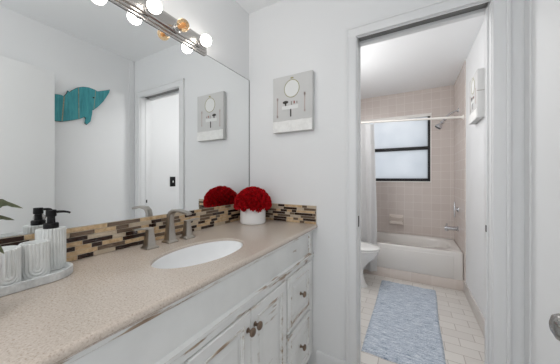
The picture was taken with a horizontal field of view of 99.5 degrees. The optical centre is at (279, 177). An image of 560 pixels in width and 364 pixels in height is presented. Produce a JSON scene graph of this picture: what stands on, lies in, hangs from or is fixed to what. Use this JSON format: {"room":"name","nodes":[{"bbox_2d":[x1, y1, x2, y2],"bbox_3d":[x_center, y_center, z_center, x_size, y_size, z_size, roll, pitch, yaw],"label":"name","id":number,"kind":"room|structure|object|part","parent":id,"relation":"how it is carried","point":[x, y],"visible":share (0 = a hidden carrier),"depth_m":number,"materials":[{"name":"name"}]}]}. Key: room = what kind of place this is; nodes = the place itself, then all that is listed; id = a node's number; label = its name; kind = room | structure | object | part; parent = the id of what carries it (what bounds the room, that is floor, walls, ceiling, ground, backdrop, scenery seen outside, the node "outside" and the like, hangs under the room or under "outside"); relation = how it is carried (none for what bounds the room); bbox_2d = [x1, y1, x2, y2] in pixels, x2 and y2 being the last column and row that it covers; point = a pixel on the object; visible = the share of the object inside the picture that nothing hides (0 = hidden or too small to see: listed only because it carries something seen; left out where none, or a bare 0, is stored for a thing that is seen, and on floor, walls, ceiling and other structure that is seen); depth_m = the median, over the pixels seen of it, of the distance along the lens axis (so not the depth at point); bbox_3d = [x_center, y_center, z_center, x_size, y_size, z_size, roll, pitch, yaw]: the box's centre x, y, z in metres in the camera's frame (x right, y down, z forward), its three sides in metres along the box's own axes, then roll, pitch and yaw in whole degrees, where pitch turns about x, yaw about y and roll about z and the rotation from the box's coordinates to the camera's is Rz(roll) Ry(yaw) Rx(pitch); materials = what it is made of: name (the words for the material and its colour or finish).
{"room":"bathroom","nodes":[
{"label":"bathroom","id":0,"kind":"room"},
{"bbox_2d":[159,0,248,79],"bbox_3d":[-0.908,-0.009,0.659,0.100,2.430,2.600,0,0,29],"label":"wall","id":1,"kind":"structure","parent":0,"point":[226,22],"depth_m":1.51,"materials":[{"name":"white paint"}]},
{"bbox_2d":[0,204,239,261],"bbox_3d":[-0.573,0.236,1.147,0.011,0.117,1.420,0,0,29],"label":"backsplash","id":2,"kind":"structure","parent":1,"relation":"attached to","point":[96,239],"depth_m":0.99,"materials":[{"name":"tile"}]},
{"bbox_2d":[0,0,248,237],"bbox_3d":[-0.575,-0.275,1.147,0.007,0.904,1.416,0,0,29],"label":"wall mirror","id":3,"kind":"object","parent":1,"relation":"attached to","point":[106,116],"visible":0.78,"depth_m":0.93,"materials":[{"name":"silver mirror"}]},
{"bbox_2d":[110,0,211,55],"bbox_3d":[-0.606,-0.762,0.977,0.103,0.104,0.900,0,0,29],"label":"vanity light bar","id":4,"kind":"object","parent":1,"relation":"attached to","point":[151,12],"visible":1,"depth_m":1.14,"materials":[{"name":"silver metal"}]},
{"bbox_2d":[143,4,152,14],"bbox_3d":[-0.580,-0.751,1.053,0.026,0.042,0.042,0,0,29],"label":"socket","id":5,"kind":"object","parent":4,"relation":"attached to","point":[146,11],"depth_m":1.04,"materials":[{"name":"silver metal"}]},
{"bbox_3d":[-0.547,-0.751,1.035,0.057,0.059,0.059,0,0,29],"label":"bulb","id":6,"kind":"part","parent":4,"relation":"part of","materials":[{"name":"white glass"}]},
{"bbox_2d":[173,23,180,32],"bbox_3d":[-0.508,-0.751,1.182,0.026,0.042,0.042,0,0,29],"label":"socket","id":7,"kind":"object","parent":4,"relation":"attached to","point":[176,29],"depth_m":1.17,"materials":[{"name":"silver metal"}]},
{"bbox_3d":[-0.475,-0.751,1.164,0.057,0.059,0.059,0,0,29],"label":"bulb","id":8,"kind":"part","parent":4,"relation":"part of","materials":[{"name":"orange glass"}]},
{"bbox_2d":[197,38,202,46],"bbox_3d":[-0.436,-0.751,1.312,0.026,0.042,0.042,0,0,29],"label":"socket","id":9,"kind":"object","parent":4,"relation":"attached to","point":[199,43],"depth_m":1.30,"materials":[{"name":"silver metal"}]},
{"bbox_3d":[-0.403,-0.751,1.293,0.057,0.059,0.059,0,0,29],"label":"bulb","id":10,"kind":"part","parent":4,"relation":"part of","materials":[{"name":"white glass"}]},
{"bbox_2d":[235,0,484,98],"bbox_3d":[0.422,-1.249,1.349,1.754,0.050,5.100,0,0,29],"label":"ceiling","id":11,"kind":"structure","parent":0,"point":[434,57],"depth_m":2.43,"materials":[{"name":"white paint"}]},
{"bbox_2d":[249,0,524,363],"bbox_3d":[0.475,-0.009,1.443,1.754,2.430,0.115,0,0,29],"label":"wall","id":12,"kind":"structure","parent":0,"point":[287,37],"depth_m":1.50,"materials":[{"name":"white paint"}]},
{"bbox_2d":[266,203,315,223],"bbox_3d":[0.003,0.236,1.634,0.520,0.117,0.011,0,0,29],"label":"backsplash","id":13,"kind":"structure","parent":12,"relation":"attached to","point":[306,214],"depth_m":1.58,"materials":[{"name":"tile"}]},
{"bbox_2d":[273,70,313,133],"bbox_3d":[0.085,-0.492,1.570,0.288,0.375,0.040,0,0,29],"label":"picture","id":14,"kind":"object","parent":12,"relation":"attached to","point":[293,95],"visible":1,"depth_m":1.55,"materials":[{"name":"grey"}]},
{"bbox_2d":[282,104,297,109],"bbox_3d":[0.066,-0.467,1.563,0.120,0.024,0.002,0,0,29],"label":"shelf","id":15,"kind":"object","parent":14,"relation":"attached to","point":[284,106],"depth_m":1.56,"materials":[{"name":"white"}]},
{"bbox_2d":[316,350,344,363],"bbox_3d":[0.311,1.151,1.458,0.182,0.110,0.017,0,0,29],"label":"baseboard","id":16,"kind":"structure","parent":12,"relation":"attached to","point":[321,357],"depth_m":1.47,"materials":[{"name":"white paint"}]},
{"bbox_2d":[358,38,358,363],"bbox_3d":[0.190,0.173,1.601,0.662,2.054,0.037,0,0,29],"label":"door","id":17,"kind":"structure","parent":12,"relation":"in","point":[358,38],"depth_m":1.45,"materials":[{"name":"white paint"}]},
{"bbox_2d":[359,2,487,40],"bbox_3d":[0.737,-0.867,1.284,0.600,0.053,0.067,0,0,29],"label":"trim","id":18,"kind":"structure","parent":12,"relation":"attached to","point":[484,5],"depth_m":1.27,"materials":[{"name":"grey"}]},
{"bbox_2d":[345,0,510,363],"bbox_3d":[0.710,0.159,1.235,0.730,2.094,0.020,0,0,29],"label":"trim","id":19,"kind":"structure","parent":12,"relation":"attached to","point":[501,9],"depth_m":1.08,"materials":[{"name":"white paint"}]},
{"bbox_2d":[306,273,484,363],"bbox_3d":[0.422,1.231,1.349,1.754,0.050,5.100,0,0,29],"label":"floor","id":20,"kind":"structure","parent":0,"point":[463,339],"depth_m":1.97,"materials":[{"name":"tile"}]},
{"bbox_2d":[58,230,313,363],"bbox_3d":[-0.324,0.762,1.022,0.544,0.888,1.393,0,0,29],"label":"vanity cabinet","id":21,"kind":"object","parent":20,"relation":"on","point":[260,312],"visible":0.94,"depth_m":0.85,"materials":[{"name":"white paint"}]},
{"bbox_2d":[0,219,317,363],"bbox_3d":[-0.342,0.306,1.018,0.539,0.021,1.419,0,0,29],"label":"countertop","id":22,"kind":"structure","parent":21,"relation":"on","point":[104,294],"depth_m":0.62,"materials":[{"name":"beige stone"}]},
{"bbox_2d":[0,199,21,253],"bbox_3d":[-0.644,0.171,0.485,0.134,0.249,0.166,0,0,29],"label":"potted plant","id":23,"kind":"object","parent":22,"relation":"on","point":[3,202],"visible":1,"depth_m":0.54,"materials":[{"name":"green plant"}]},
{"bbox_2d":[0,262,72,296],"bbox_3d":[-0.734,0.284,0.657,0.142,0.023,0.249,0,0,29],"label":"tray","id":24,"kind":"object","parent":22,"relation":"on","point":[55,275],"visible":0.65,"depth_m":0.65,"materials":[{"name":"white ceramic"}]},
{"bbox_2d":[0,245,21,286],"bbox_3d":[-0.730,0.237,0.610,0.072,0.104,0.088,0,0,29],"label":"tumbler","id":25,"kind":"object","parent":24,"relation":"on","point":[11,260],"visible":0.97,"depth_m":0.61,"materials":[{"name":"white ceramic"}]},
{"bbox_2d":[19,239,49,280],"bbox_3d":[-0.710,0.237,0.686,0.056,0.104,0.064,0,0,29],"label":"tumbler","id":26,"kind":"object","parent":24,"relation":"on","point":[35,253],"visible":0.88,"depth_m":0.67,"materials":[{"name":"white ceramic"}]},
{"bbox_2d":[35,209,70,270],"bbox_3d":[-0.727,0.195,0.758,0.060,0.187,0.079,0,0,29],"label":"soap dispenser","id":27,"kind":"object","parent":24,"relation":"on","point":[51,230],"visible":0.68,"depth_m":0.75,"materials":[{"name":"white ceramic"}]},
{"bbox_2d":[35,226,65,270],"bbox_3d":[-0.729,0.224,0.755,0.060,0.130,0.073,0,0,29],"label":"bottle","id":28,"kind":"object","parent":27,"relation":"on","point":[56,235],"depth_m":0.74,"materials":[{"name":"white ceramic"}]},
{"bbox_2d":[132,209,198,249],"bbox_3d":[-0.467,0.218,1.066,0.157,0.156,0.328,0,0,29],"label":"faucet","id":29,"kind":"object","parent":22,"relation":"on","point":[170,235],"visible":1,"depth_m":1.08,"materials":[{"name":"silver metal"}]},
{"bbox_3d":[-0.565,0.211,0.978,0.023,0.011,0.080,0,0,29],"label":"lever","id":30,"kind":"part","parent":29,"relation":"part of","materials":[{"name":"silver metal"}]},
{"bbox_3d":[-0.551,0.255,1.002,0.052,0.082,0.052,0,0,29],"label":"handle","id":31,"kind":"part","parent":29,"relation":"part of","materials":[{"name":"silver metal"}]},
{"bbox_3d":[-0.463,0.218,1.073,0.157,0.156,0.052,0,0,29],"label":"spout","id":32,"kind":"part","parent":29,"relation":"part of","materials":[{"name":"silver metal"}]},
{"bbox_3d":[-0.458,0.255,1.170,0.052,0.082,0.052,0,0,29],"label":"handle","id":33,"kind":"part","parent":29,"relation":"part of","materials":[{"name":"silver metal"}]},
{"bbox_3d":[-0.444,0.211,1.195,0.023,0.011,0.080,0,0,29],"label":"lever","id":34,"kind":"part","parent":29,"relation":"part of","materials":[{"name":"silver metal"}]},
{"bbox_2d":[151,241,242,268],"bbox_3d":[-0.313,0.373,0.967,0.292,0.136,0.460,0,0,29],"label":"sink","id":35,"kind":"object","parent":22,"relation":"in","point":[205,252],"visible":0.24,"depth_m":1.07,"materials":[{"name":"white ceramic"}]},
{"bbox_2d":[233,186,271,224],"bbox_3d":[-0.180,0.175,1.570,0.254,0.242,0.252,0,0,29],"label":"potted flowers","id":36,"kind":"object","parent":22,"relation":"on","point":[253,202],"visible":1,"depth_m":1.49,"materials":[{"name":"red plant"}]},
{"bbox_3d":[-0.179,0.239,1.569,0.168,0.112,0.168,0,0,29],"label":"pot","id":37,"kind":"part","parent":36,"relation":"part of","materials":[{"name":"white ceramic"}]},
{"bbox_3d":[-0.189,0.799,0.787,0.016,0.583,0.294,0,0,29],"label":"door","id":38,"kind":"part","parent":21,"relation":"part of","materials":[{"name":"white paint"}]},
{"bbox_3d":[-0.182,0.799,0.783,0.005,0.503,0.214,0,0,29],"label":"frame moulding","id":39,"kind":"part","parent":21,"relation":"part of","materials":[{"name":"white paint"}]},
{"bbox_3d":[-0.133,0.492,0.915,0.030,0.027,1.389,0,0,29],"label":"rail","id":40,"kind":"part","parent":21,"relation":"part of","materials":[{"name":"white paint"}]},
{"bbox_3d":[-0.138,0.717,0.918,0.020,0.798,1.393,0,0,29],"label":"frame","id":41,"kind":"part","parent":21,"relation":"part of","materials":[{"name":"white paint"}]},
{"bbox_3d":[-0.108,0.574,0.885,0.033,0.033,0.033,0,0,29],"label":"knob","id":42,"kind":"part","parent":21,"relation":"part of","materials":[{"name":"brown metal"}]},
{"bbox_3d":[-0.085,0.574,0.925,0.033,0.033,0.033,0,0,29],"label":"knob","id":43,"kind":"part","parent":21,"relation":"part of","materials":[{"name":"brown metal"}]},
{"bbox_3d":[-0.045,0.799,1.046,0.016,0.583,0.294,0,0,29],"label":"door","id":44,"kind":"part","parent":21,"relation":"part of","materials":[{"name":"white paint"}]},
{"bbox_3d":[-0.037,0.799,1.042,0.005,0.503,0.214,0,0,29],"label":"frame moulding","id":45,"kind":"part","parent":21,"relation":"part of","materials":[{"name":"white paint"}]},
{"bbox_3d":[0.107,0.648,1.320,0.016,0.280,0.300,0,0,29],"label":"drawer","id":46,"kind":"part","parent":21,"relation":"part of","materials":[{"name":"white paint"}]},
{"bbox_3d":[0.107,0.948,1.320,0.016,0.287,0.300,0,0,29],"label":"drawer","id":47,"kind":"part","parent":21,"relation":"part of","materials":[{"name":"white paint"}]},
{"bbox_3d":[0.115,0.948,1.316,0.005,0.231,0.244,0,0,29],"label":"frame moulding","id":48,"kind":"part","parent":21,"relation":"part of","materials":[{"name":"white paint"}]},
{"bbox_3d":[0.115,0.648,1.316,0.005,0.224,0.244,0,0,29],"label":"frame moulding","id":49,"kind":"part","parent":21,"relation":"part of","materials":[{"name":"white paint"}]},
{"bbox_2d":[361,241,379,287],"bbox_3d":[0.773,0.812,2.750,0.717,0.786,0.446,0,0,29],"label":"toilet","id":50,"kind":"object","parent":20,"relation":"on","point":[369,251],"visible":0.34,"depth_m":2.56,"materials":[{"name":"white ceramic"}]},
{"bbox_3d":[0.817,1.003,2.726,0.585,0.404,0.364,0,0,29],"label":"bowl","id":51,"kind":"part","parent":50,"relation":"part of","materials":[{"name":"white ceramic"}]},
{"bbox_3d":[0.853,0.790,2.706,0.530,0.020,0.380,0,0,29],"label":"seat","id":52,"kind":"part","parent":50,"relation":"part of","materials":[{"name":"white ceramic"}]},
{"bbox_3d":[0.853,0.766,2.706,0.534,0.026,0.380,0,0,29],"label":"lid","id":53,"kind":"part","parent":50,"relation":"part of","materials":[{"name":"white ceramic"}]},
{"bbox_2d":[361,280,445,363],"bbox_3d":[1.113,1.199,2.092,0.532,0.013,1.308,0,0,29],"label":"bath rug","id":54,"kind":"object","parent":20,"relation":"on","point":[404,327],"visible":1,"depth_m":1.91,"materials":[{"name":"blue fabric"}]},
{"bbox_2d":[377,231,462,280],"bbox_3d":[1.460,0.948,3.183,1.505,0.294,0.682,0,0,29],"label":"bathtub","id":55,"kind":"object","parent":20,"relation":"on","point":[434,256],"visible":0.59,"depth_m":2.77,"materials":[{"name":"white ceramic"}]},
{"bbox_2d":[361,85,453,239],"bbox_3d":[1.638,-0.009,3.533,1.754,2.430,0.100,0,0,29],"label":"wall","id":56,"kind":"structure","parent":0,"point":[425,208],"depth_m":3.27,"materials":[{"name":"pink tile"}]},
{"bbox_2d":[389,214,402,224],"bbox_3d":[1.673,0.601,3.414,0.186,0.140,0.074,0,0,29],"label":"soap dish","id":57,"kind":"object","parent":56,"relation":"attached to","point":[393,219],"visible":1,"depth_m":3.41,"materials":[{"name":"beige ceramic"}]},
{"bbox_2d":[389,220,402,224],"bbox_3d":[1.670,0.638,3.409,0.174,0.045,0.062,0,0,29],"label":"tray","id":58,"kind":"object","parent":57,"relation":"on","point":[400,222],"depth_m":3.39,"materials":[{"name":"beige ceramic"}]},
{"bbox_2d":[361,113,431,182],"bbox_3d":[1.669,-0.414,3.482,0.941,0.953,0.060,0,0,29],"label":"window","id":59,"kind":"structure","parent":56,"relation":"in","point":[402,149],"depth_m":3.42,"materials":[{"name":"black"}]},
{"bbox_3d":[1.673,-0.641,3.491,0.855,0.415,0.004,0,0,29],"label":"pane","id":60,"kind":"part","parent":59,"relation":"part of","materials":[{"name":"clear glass"}]},
{"bbox_3d":[1.673,-0.194,3.491,0.855,0.420,0.004,0,0,29],"label":"pane","id":61,"kind":"part","parent":59,"relation":"part of","materials":[{"name":"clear glass"}]},
{"bbox_2d":[363,266,462,290],"bbox_3d":[1.304,1.151,2.903,1.524,0.110,0.046,0,0,29],"label":"trim","id":62,"kind":"structure","parent":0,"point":[454,284],"depth_m":2.71,"materials":[{"name":"tile"}]},
{"bbox_2d":[454,60,465,281],"bbox_3d":[1.447,-0.064,3.159,1.524,2.320,0.740,0,0,29],"label":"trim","id":63,"kind":"structure","parent":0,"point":[460,83],"depth_m":2.69,"materials":[{"name":"pink tile"}]},
{"bbox_2d":[466,20,484,317],"bbox_3d":[1.781,-0.009,2.089,0.100,2.430,2.285,0,0,29],"label":"wall","id":64,"kind":"structure","parent":0,"point":[475,133],"depth_m":2.06,"materials":[{"name":"white paint"}]},
{"bbox_2d":[361,115,463,123],"bbox_3d":[1.291,-0.689,2.880,1.525,0.128,0.048,0,0,28],"label":"shower curtain rod","id":65,"kind":"object","parent":64,"relation":"attached to","point":[462,116],"visible":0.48,"depth_m":2.72,"materials":[{"name":"white metal"}]},
{"bbox_2d":[361,121,376,270],"bbox_3d":[0.977,0.206,3.029,0.491,1.881,0.091,0,0,29],"label":"shower curtain","id":66,"kind":"object","parent":65,"relation":"hanging from","point":[368,172],"visible":0.33,"depth_m":2.94,"materials":[{"name":"white fabric"}]},
{"bbox_2d":[435,108,458,128],"bbox_3d":[2.019,-0.715,2.875,0.239,0.238,0.080,0,0,29],"label":"shower","id":67,"kind":"object","parent":64,"relation":"attached to","point":[438,126],"visible":0.88,"depth_m":2.88,"materials":[{"name":"silver metal"}]},
{"bbox_2d":[444,223,458,230],"bbox_3d":[2.061,0.596,2.852,0.137,0.091,0.060,0,0,29],"label":"tub spout","id":68,"kind":"object","parent":64,"relation":"attached to","point":[446,228],"visible":0.99,"depth_m":2.84,"materials":[{"name":"silver metal"}]},
{"bbox_3d":[2.061,0.609,2.852,0.137,0.065,0.060,0,0,29],"label":"spout","id":69,"kind":"part","parent":68,"relation":"part of","materials":[{"name":"silver metal"}]},
{"bbox_2d":[453,202,458,217],"bbox_3d":[2.100,0.379,2.830,0.047,0.185,0.060,0,0,29],"label":"shower valve","id":70,"kind":"object","parent":64,"relation":"attached to","point":[455,209],"visible":0.99,"depth_m":2.82,"materials":[{"name":"silver metal"}]},
{"bbox_3d":[2.091,0.379,2.835,0.026,0.185,0.042,0,0,29],"label":"lever","id":71,"kind":"part","parent":70,"relation":"part of","materials":[{"name":"silver metal"}]},
{"bbox_2d":[463,280,484,337],"bbox_3d":[1.565,1.143,1.817,0.012,0.125,1.600,0,0,29],"label":"baseboard","id":72,"kind":"structure","parent":64,"relation":"attached to","point":[478,314],"depth_m":2.06,"materials":[{"name":"wood"}]},
{"bbox_2d":[469,68,484,124],"bbox_3d":[1.617,-0.658,1.954,0.053,0.379,0.289,0,0,29],"label":"picture","id":73,"kind":"object","parent":64,"relation":"attached to","point":[477,83],"visible":1,"depth_m":1.84,"materials":[{"name":"grey"}]},
{"bbox_2d":[531,0,559,363],"bbox_3d":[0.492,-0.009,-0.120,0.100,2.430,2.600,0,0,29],"label":"door","id":74,"kind":"structure","parent":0,"point":[545,14],"depth_m":0.89,"materials":[{"name":"white paint"}]},
{"bbox_2d":[525,0,530,363],"bbox_3d":[1.064,-0.059,1.017,0.006,2.330,0.048,0,0,29],"label":"trim","id":75,"kind":"structure","parent":74,"relation":"attached to","point":[527,2],"depth_m":1.01,"materials":[{"name":"white paint"}]},
{"bbox_2d":[549,313,559,340],"bbox_3d":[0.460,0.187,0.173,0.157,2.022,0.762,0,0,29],"label":"door knob","id":76,"kind":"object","parent":74,"relation":"in","point":[554,321],"depth_m":0.46,"materials":[{"name":"silver metal"}]}
]}

